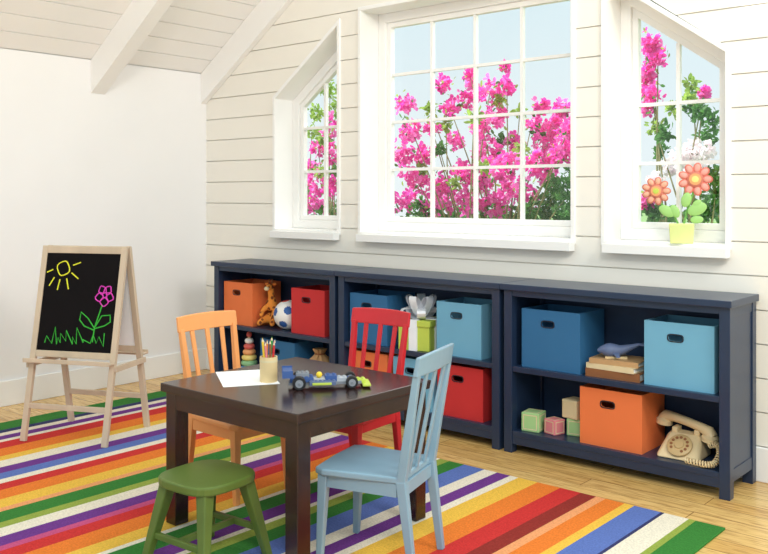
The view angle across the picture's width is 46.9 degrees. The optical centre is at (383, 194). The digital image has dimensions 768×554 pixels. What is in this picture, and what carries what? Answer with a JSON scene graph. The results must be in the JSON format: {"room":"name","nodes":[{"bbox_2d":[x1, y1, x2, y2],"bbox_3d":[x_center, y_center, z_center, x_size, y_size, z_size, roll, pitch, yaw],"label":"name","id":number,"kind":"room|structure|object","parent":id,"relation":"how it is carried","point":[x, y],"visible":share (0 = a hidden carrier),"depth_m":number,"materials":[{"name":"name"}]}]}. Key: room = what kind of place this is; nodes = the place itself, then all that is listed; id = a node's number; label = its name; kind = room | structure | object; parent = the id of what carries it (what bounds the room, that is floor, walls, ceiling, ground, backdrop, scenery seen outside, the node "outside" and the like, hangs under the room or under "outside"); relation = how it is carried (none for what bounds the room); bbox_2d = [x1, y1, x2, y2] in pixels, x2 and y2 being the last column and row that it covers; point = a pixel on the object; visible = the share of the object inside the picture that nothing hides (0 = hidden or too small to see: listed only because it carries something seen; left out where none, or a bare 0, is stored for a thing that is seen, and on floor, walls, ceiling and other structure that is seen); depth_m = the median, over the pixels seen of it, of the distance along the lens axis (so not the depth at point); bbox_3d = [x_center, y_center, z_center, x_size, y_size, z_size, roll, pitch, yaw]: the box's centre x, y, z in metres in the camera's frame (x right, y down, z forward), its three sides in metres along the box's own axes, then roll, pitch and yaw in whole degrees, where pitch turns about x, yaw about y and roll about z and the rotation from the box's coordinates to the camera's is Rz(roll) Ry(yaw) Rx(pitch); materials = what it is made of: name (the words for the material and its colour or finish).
{"room":"children's room","nodes":[
{"label":"children's room","id":0,"kind":"room"},
{"bbox_2d":[0,48,207,380],"bbox_3d":[-2.564,0.177,4.406,0.120,1.965,4.550,0,0,41],"label":"wall","id":1,"kind":"structure","parent":0,"point":[125,165],"depth_m":5.32,"materials":[{"name":"paint"}]},
{"bbox_2d":[0,348,205,406],"bbox_3d":[-2.589,1.090,4.275,0.014,0.140,4.319,0,0,41],"label":"baseboard","id":2,"kind":"structure","parent":1,"relation":"attached to","point":[12,392],"depth_m":5.25,"materials":[{"name":"paint"}]},
{"bbox_2d":[0,0,260,73],"bbox_3d":[-1.803,-1.499,3.753,2.224,1.539,4.550,0,0,41],"label":"ceiling","id":3,"kind":"structure","parent":0,"point":[188,36],"depth_m":5.18,"materials":[{"name":"paint"}]},
{"bbox_2d":[91,0,173,93],"bbox_3d":[-0.933,-1.404,4.637,2.055,1.595,0.095,0,0,41],"label":"beam","id":4,"kind":"structure","parent":3,"relation":"attached to","point":[140,17],"depth_m":5.07,"materials":[{"name":"paint"}]},
{"bbox_2d":[0,369,767,553],"bbox_3d":[-0.333,1.190,2.492,6.150,0.060,4.550,0,0,41],"label":"floor","id":5,"kind":"structure","parent":0,"point":[744,518],"depth_m":3.59,"materials":[{"name":"brown wood"}]},
{"bbox_2d":[211,258,368,371],"bbox_3d":[-0.552,0.780,5.140,1.033,0.760,0.320,0,0,41],"label":"shelf unit","id":6,"kind":"object","parent":5,"relation":"on","point":[291,274],"visible":0.37,"depth_m":5.19,"materials":[{"name":"blue paint"}]},
{"bbox_2d":[241,332,257,366],"bbox_3d":[-0.801,0.935,5.265,0.120,0.249,0.120,0,0,41],"label":"toy","id":7,"kind":"object","parent":6,"relation":"on","point":[249,357],"visible":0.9,"depth_m":5.24,"materials":[{"name":"paint"}]},
{"bbox_2d":[224,278,280,326],"bbox_3d":[-0.795,0.644,5.347,0.258,0.251,0.227,0,0,41],"label":"storage bin","id":8,"kind":"object","parent":6,"relation":"on","point":[247,297],"visible":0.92,"depth_m":5.25,"materials":[{"name":"orange fabric"}]},
{"bbox_2d":[257,279,277,325],"bbox_3d":[-0.666,0.626,5.187,0.112,0.267,0.136,0,0,21],"label":"giraffe","id":9,"kind":"object","parent":6,"relation":"on","point":[271,303],"visible":0.89,"depth_m":5.17,"materials":[{"name":"orange paint"}]},
{"bbox_2d":[274,300,290,328],"bbox_3d":[-0.549,0.686,5.082,0.168,0.168,0.168,0,0,-22],"label":"football","id":10,"kind":"object","parent":6,"relation":"on","point":[282,312],"visible":0.67,"depth_m":5.02,"materials":[{"name":"white leather"}]},
{"bbox_2d":[260,336,322,359],"bbox_3d":[-0.535,0.945,5.125,0.285,0.231,0.227,0,0,41],"label":"storage bin","id":11,"kind":"object","parent":6,"relation":"on","point":[285,347],"visible":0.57,"depth_m":5.03,"materials":[{"name":"blue fabric"}]},
{"bbox_2d":[291,285,328,336],"bbox_3d":[-0.347,0.644,4.963,0.260,0.251,0.227,0,0,41],"label":"storage bin","id":12,"kind":"object","parent":6,"relation":"on","point":[309,304],"visible":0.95,"depth_m":4.88,"materials":[{"name":"red fabric"}]},
{"bbox_2d":[310,347,328,361],"bbox_3d":[-0.355,0.956,4.916,0.196,0.208,0.196,0,0,41],"label":"cloth bag","id":13,"kind":"object","parent":6,"relation":"on","point":[319,355],"visible":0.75,"depth_m":4.89,"materials":[{"name":"brown fabric"}]},
{"bbox_2d":[0,391,724,553],"bbox_3d":[-0.831,1.156,3.248,3.290,0.008,2.350,0,0,41],"label":"striped rug","id":14,"kind":"object","parent":5,"relation":"on","point":[62,492],"visible":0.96,"depth_m":3.27,"materials":[{"name":"fabric"}]},
{"bbox_2d":[20,245,149,447],"bbox_3d":[-1.434,0.700,4.280,0.482,0.908,0.399,0,0,15],"label":"easel","id":15,"kind":"object","parent":14,"relation":"on","point":[87,304],"visible":1,"depth_m":4.22,"materials":[{"name":"brown wood"}]},
{"bbox_2d":[23,358,113,366],"bbox_3d":[-1.473,0.776,4.131,0.456,0.020,0.049,0,0,15],"label":"tray","id":16,"kind":"object","parent":15,"relation":"on","point":[29,361],"depth_m":4.11,"materials":[{"name":"brown wood"}]},
{"bbox_2d":[95,285,113,306],"bbox_3d":[-1.320,0.478,4.185,0.101,0.099,0.024,0,0,15],"label":"flower","id":17,"kind":"object","parent":15,"relation":"on","point":[104,294],"depth_m":4.19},
{"bbox_2d":[118,349,147,354],"bbox_3d":[-1.395,0.776,4.429,0.456,0.020,0.049,0,0,15],"label":"tray","id":18,"kind":"object","parent":15,"relation":"on","point":[143,351],"depth_m":4.37,"materials":[{"name":"brown wood"}]},
{"bbox_2d":[142,459,271,553],"bbox_3d":[-0.559,1.017,2.801,0.292,0.277,0.293,0,0,37],"label":"stool","id":19,"kind":"object","parent":14,"relation":"on","point":[203,480],"visible":1,"depth_m":2.77,"materials":[{"name":"green wood"}]},
{"bbox_2d":[176,310,284,505],"bbox_3d":[-0.592,0.816,3.498,0.380,0.675,0.300,0,0,41],"label":"child chair","id":20,"kind":"object","parent":14,"relation":"on","point":[235,434],"visible":0.56,"depth_m":3.49,"materials":[{"name":"orange paint"}]},
{"bbox_2d":[161,357,430,553],"bbox_3d":[-0.309,0.906,3.139,0.694,0.492,0.660,0,0,41],"label":"table","id":21,"kind":"object","parent":14,"relation":"on","point":[291,414],"visible":0.79,"depth_m":2.95,"materials":[{"name":"brown wood"}]},
{"bbox_2d":[216,370,279,386],"bbox_3d":[-0.495,0.660,3.198,0.196,0.001,0.270,0,0,-16],"label":"paper sheet","id":22,"kind":"object","parent":21,"relation":"on","point":[244,377],"visible":0.79,"depth_m":3.18,"materials":[{"name":"white paper"}]},
{"bbox_2d":[260,355,277,382],"bbox_3d":[-0.408,0.615,3.137,0.064,0.088,0.064,0,0,41],"label":"pencil cup","id":23,"kind":"object","parent":22,"relation":"on","point":[268,366],"visible":0.97,"depth_m":3.11,"materials":[{"name":"paint"}]},
{"bbox_2d":[262,338,264,357],"bbox_3d":[-0.422,0.578,3.128,0.020,0.148,0.008,0,0,6],"label":"pencil","id":24,"kind":"object","parent":23,"relation":"in","point":[263,349],"visible":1,"depth_m":3.13,"materials":[{"name":"yellow paint"}]},
{"bbox_2d":[264,343,267,357],"bbox_3d":[-0.412,0.584,3.121,0.020,0.136,0.008,0,0,-39],"label":"pencil","id":25,"kind":"object","parent":23,"relation":"in","point":[265,345],"visible":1,"depth_m":3.12,"materials":[{"name":"pink paint"}]},
{"bbox_2d":[269,341,271,357],"bbox_3d":[-0.400,0.581,3.123,0.007,0.142,0.020,0,0,6],"label":"pencil","id":26,"kind":"object","parent":23,"relation":"in","point":[270,355],"visible":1,"depth_m":3.12,"materials":[{"name":"brown paint"}]},
{"bbox_2d":[272,343,274,356],"bbox_3d":[-0.393,0.584,3.133,0.008,0.136,0.020,0,0,-39],"label":"pencil","id":27,"kind":"object","parent":23,"relation":"in","point":[273,350],"visible":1,"depth_m":3.13,"materials":[{"name":"red paint"}]},
{"bbox_2d":[282,366,370,390],"bbox_3d":[-0.200,0.627,3.055,0.302,0.065,0.121,0,0,-7],"label":"car","id":28,"kind":"object","parent":21,"relation":"on","point":[298,380],"visible":1,"depth_m":3.02,"materials":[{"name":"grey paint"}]},
{"bbox_2d":[310,307,410,450],"bbox_3d":[-0.112,0.816,3.583,0.300,0.675,0.380,0,0,36],"label":"child chair","id":29,"kind":"object","parent":14,"relation":"on","point":[380,316],"visible":0.44,"depth_m":3.66,"materials":[{"name":"red paint"}]},
{"bbox_2d":[316,343,453,553],"bbox_3d":[0.006,0.816,2.836,0.380,0.675,0.300,0,0,25],"label":"child chair","id":30,"kind":"object","parent":14,"relation":"on","point":[359,469],"visible":1,"depth_m":2.77,"materials":[{"name":"blue wood"}]},
{"bbox_2d":[335,267,534,449],"bbox_3d":[0.234,0.780,4.466,1.033,0.760,0.320,0,0,41],"label":"shelf unit","id":31,"kind":"object","parent":5,"relation":"on","point":[445,285],"visible":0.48,"depth_m":4.30,"materials":[{"name":"blue paint"}]},
{"bbox_2d":[355,348,398,372],"bbox_3d":[-0.009,0.937,4.673,0.258,0.246,0.227,0,0,41],"label":"storage bin","id":32,"kind":"object","parent":31,"relation":"on","point":[370,354],"visible":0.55,"depth_m":4.58,"materials":[{"name":"orange fabric"}]},
{"bbox_2d":[350,289,414,345],"bbox_3d":[-0.009,0.642,4.673,0.258,0.256,0.227,0,0,41],"label":"storage bin","id":33,"kind":"object","parent":31,"relation":"on","point":[376,298],"visible":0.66,"depth_m":4.58,"materials":[{"name":"blue fabric"}]},
{"bbox_2d":[393,355,436,411],"bbox_3d":[0.214,0.937,4.482,0.250,0.246,0.227,0,0,41],"label":"storage bin","id":34,"kind":"object","parent":31,"relation":"on","point":[410,361],"visible":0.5,"depth_m":4.41,"materials":[{"name":"blue fabric"}]},
{"bbox_2d":[399,294,436,351],"bbox_3d":[0.189,0.637,4.458,0.210,0.266,0.211,0,0,29],"label":"gift box","id":35,"kind":"object","parent":31,"relation":"on","point":[422,331],"visible":0.79,"depth_m":4.38,"materials":[{"name":"green paper"},{"name":"white paper"},{"name":"silver ribbon"}]},
{"bbox_2d":[437,297,491,359],"bbox_3d":[0.427,0.642,4.300,0.260,0.256,0.227,0,0,41],"label":"storage bin","id":36,"kind":"object","parent":31,"relation":"on","point":[465,322],"visible":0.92,"depth_m":4.20,"materials":[{"name":"blue fabric"}]},
{"bbox_2d":[437,362,491,422],"bbox_3d":[0.432,0.937,4.295,0.265,0.246,0.227,0,0,41],"label":"storage bin","id":37,"kind":"object","parent":31,"relation":"on","point":[469,389],"visible":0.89,"depth_m":4.18,"materials":[{"name":"red fabric"}]},
{"bbox_2d":[500,279,758,500],"bbox_3d":[1.019,0.780,3.792,1.033,0.760,0.320,0,0,41],"label":"shelf unit","id":38,"kind":"object","parent":5,"relation":"on","point":[731,411],"visible":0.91,"depth_m":3.68,"materials":[{"name":"blue paint"}]},
{"bbox_2d":[522,408,545,432],"bbox_3d":[0.676,1.017,3.998,0.086,0.086,0.086,0,0,33],"label":"block","id":39,"kind":"object","parent":38,"relation":"on","point":[532,419],"visible":0.91,"depth_m":3.97,"materials":[{"name":"green paint"}]},
{"bbox_2d":[544,416,564,435],"bbox_3d":[0.758,1.027,3.940,0.067,0.067,0.067,0,0,-34],"label":"block","id":40,"kind":"object","parent":38,"relation":"on","point":[553,425],"visible":1,"depth_m":3.92,"materials":[{"name":"pink paint"}]},
{"bbox_2d":[522,303,603,374],"bbox_3d":[0.802,0.639,3.977,0.290,0.261,0.227,0,0,41],"label":"storage bin","id":41,"kind":"object","parent":38,"relation":"on","point":[555,337],"visible":0.99,"depth_m":3.89,"materials":[{"name":"blue fabric"}]},
{"bbox_2d":[567,418,579,436],"bbox_3d":[0.855,1.023,3.923,0.075,0.075,0.075,0,0,29],"label":"block","id":42,"kind":"object","parent":38,"relation":"on","point":[573,426],"visible":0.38,"depth_m":3.89,"materials":[{"name":"green paint"}]},
{"bbox_2d":[562,396,579,419],"bbox_3d":[0.848,0.945,3.929,0.083,0.083,0.083,0,0,-39],"label":"block","id":43,"kind":"object","parent":42,"relation":"on","point":[570,406],"visible":0.73,"depth_m":3.90,"materials":[{"name":"beige paint"}]},
{"bbox_2d":[585,367,643,382],"bbox_3d":[1.005,0.753,3.768,0.240,0.034,0.170,0,0,39],"label":"book","id":44,"kind":"object","parent":38,"relation":"on","point":[638,377],"visible":0.59,"depth_m":3.69,"materials":[{"name":"brown paper"}]},
{"bbox_2d":[586,361,643,373],"bbox_3d":[0.998,0.725,3.768,0.220,0.022,0.160,0,0,44],"label":"book","id":45,"kind":"object","parent":44,"relation":"on","point":[627,370],"visible":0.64,"depth_m":3.69,"materials":[{"name":"beige paper"}]},
{"bbox_2d":[589,353,643,368],"bbox_3d":[1.005,0.703,3.768,0.215,0.022,0.155,0,0,37],"label":"book","id":46,"kind":"object","parent":45,"relation":"on","point":[637,362],"visible":0.77,"depth_m":3.72,"materials":[{"name":"beige paper"}]},
{"bbox_2d":[597,343,643,358],"bbox_3d":[1.008,0.658,3.752,0.206,0.067,0.100,0,0,13],"label":"toy whale","id":47,"kind":"object","parent":46,"relation":"on","point":[610,350],"visible":0.98,"depth_m":3.74,"materials":[{"name":"blue plastic"}]},
{"bbox_2d":[580,383,664,454],"bbox_3d":[1.019,0.940,3.792,0.280,0.241,0.227,0,0,41],"label":"storage bin","id":48,"kind":"object","parent":38,"relation":"on","point":[622,419],"visible":0.97,"depth_m":3.71,"materials":[{"name":"orange fabric"}]},
{"bbox_2d":[644,314,718,393],"bbox_3d":[1.241,0.639,3.601,0.285,0.261,0.227,0,0,41],"label":"storage bin","id":49,"kind":"object","parent":38,"relation":"on","point":[681,352],"visible":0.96,"depth_m":3.52,"materials":[{"name":"blue fabric"}]},
{"bbox_2d":[656,410,718,467],"bbox_3d":[1.223,0.980,3.579,0.315,0.161,0.227,0,0,39],"label":"rotary telephone","id":50,"kind":"object","parent":38,"relation":"on","point":[688,446],"visible":0.95,"depth_m":3.56,"materials":[{"name":"beige plastic"}]},
{"bbox_2d":[206,0,767,447],"bbox_3d":[1.141,-0.511,4.061,5.955,3.342,0.210,0,0,41],"label":"wall","id":51,"kind":"structure","parent":0,"point":[239,114],"depth_m":4.37,"materials":[{"name":"paint"}]},
{"bbox_2d":[201,0,292,103],"bbox_3d":[-0.423,-1.404,5.233,2.055,1.595,0.044,0,0,41],"label":"beam","id":52,"kind":"structure","parent":51,"relation":"attached to","point":[265,14],"depth_m":5.63,"materials":[{"name":"paint"}]},
{"bbox_2d":[270,18,341,239],"bbox_3d":[-0.416,-0.380,5.358,0.572,1.280,0.277,0,0,41],"label":"window","id":53,"kind":"structure","parent":51,"relation":"in","point":[290,219],"depth_m":5.47,"materials":[{"name":"paint"}]},
{"bbox_2d":[356,0,576,250],"bbox_3d":[0.427,-0.401,4.635,1.367,1.322,0.277,0,0,41],"label":"window","id":54,"kind":"structure","parent":51,"relation":"in","point":[377,23],"depth_m":4.84,"materials":[{"name":"paint"}]},
{"bbox_2d":[206,348,767,482],"bbox_3d":[1.073,1.090,3.971,5.941,0.140,0.014,0,0,41],"label":"baseboard","id":55,"kind":"structure","parent":51,"relation":"attached to","point":[761,452],"depth_m":3.58,"materials":[{"name":"paint"}]},
{"bbox_2d":[601,0,731,258],"bbox_3d":[1.266,-0.380,3.915,0.585,1.280,0.277,0,0,41],"label":"window","id":56,"kind":"structure","parent":51,"relation":"in","point":[623,231],"depth_m":4.04,"materials":[{"name":"paint"}]},
{"bbox_2d":[642,163,712,243],"bbox_3d":[1.267,0.035,3.826,0.291,0.346,0.091,0,0,21],"label":"flowers","id":57,"kind":"object","parent":56,"relation":"on","point":[694,182],"visible":1,"depth_m":3.79,"materials":[{"name":"paint"}]},
{"label":"outside","id":58,"kind":"structure","parent":0,"visible":0},
{"bbox_2d":[411,213,716,222],"bbox_3d":[17.024,1.190,27.530,50.000,0.060,56.040,0,0,41],"label":"ground","id":59,"kind":"structure","parent":58,"point":[644,217],"depth_m":43.74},
{"bbox_2d":[307,79,336,215],"bbox_3d":[-0.464,0.109,7.282,0.924,2.107,0.867,0,0,44],"label":"shrub","id":60,"kind":"object","parent":59,"relation":"on","point":[316,205],"visible":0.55,"depth_m":6.96,"materials":[{"name":"green leaf"},{"name":"bark"},{"name":"magenta pink flower petals"}]},
{"bbox_2d":[395,59,569,219],"bbox_3d":[0.697,0.102,6.182,1.930,2.124,1.045,0,0,41],"label":"shrub","id":61,"kind":"object","parent":59,"relation":"on","point":[557,154],"visible":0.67,"depth_m":6.03,"materials":[{"name":"pink flower petals"},{"name":"green leaf"},{"name":"bark"}]},
{"bbox_2d":[641,26,719,222],"bbox_3d":[1.906,0.098,5.182,1.143,2.130,0.974,0,0,41],"label":"shrub","id":62,"kind":"object","parent":59,"relation":"on","point":[653,51],"visible":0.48,"depth_m":5.06,"materials":[{"name":"green leaf"},{"name":"bark"},{"name":"pink petal"}]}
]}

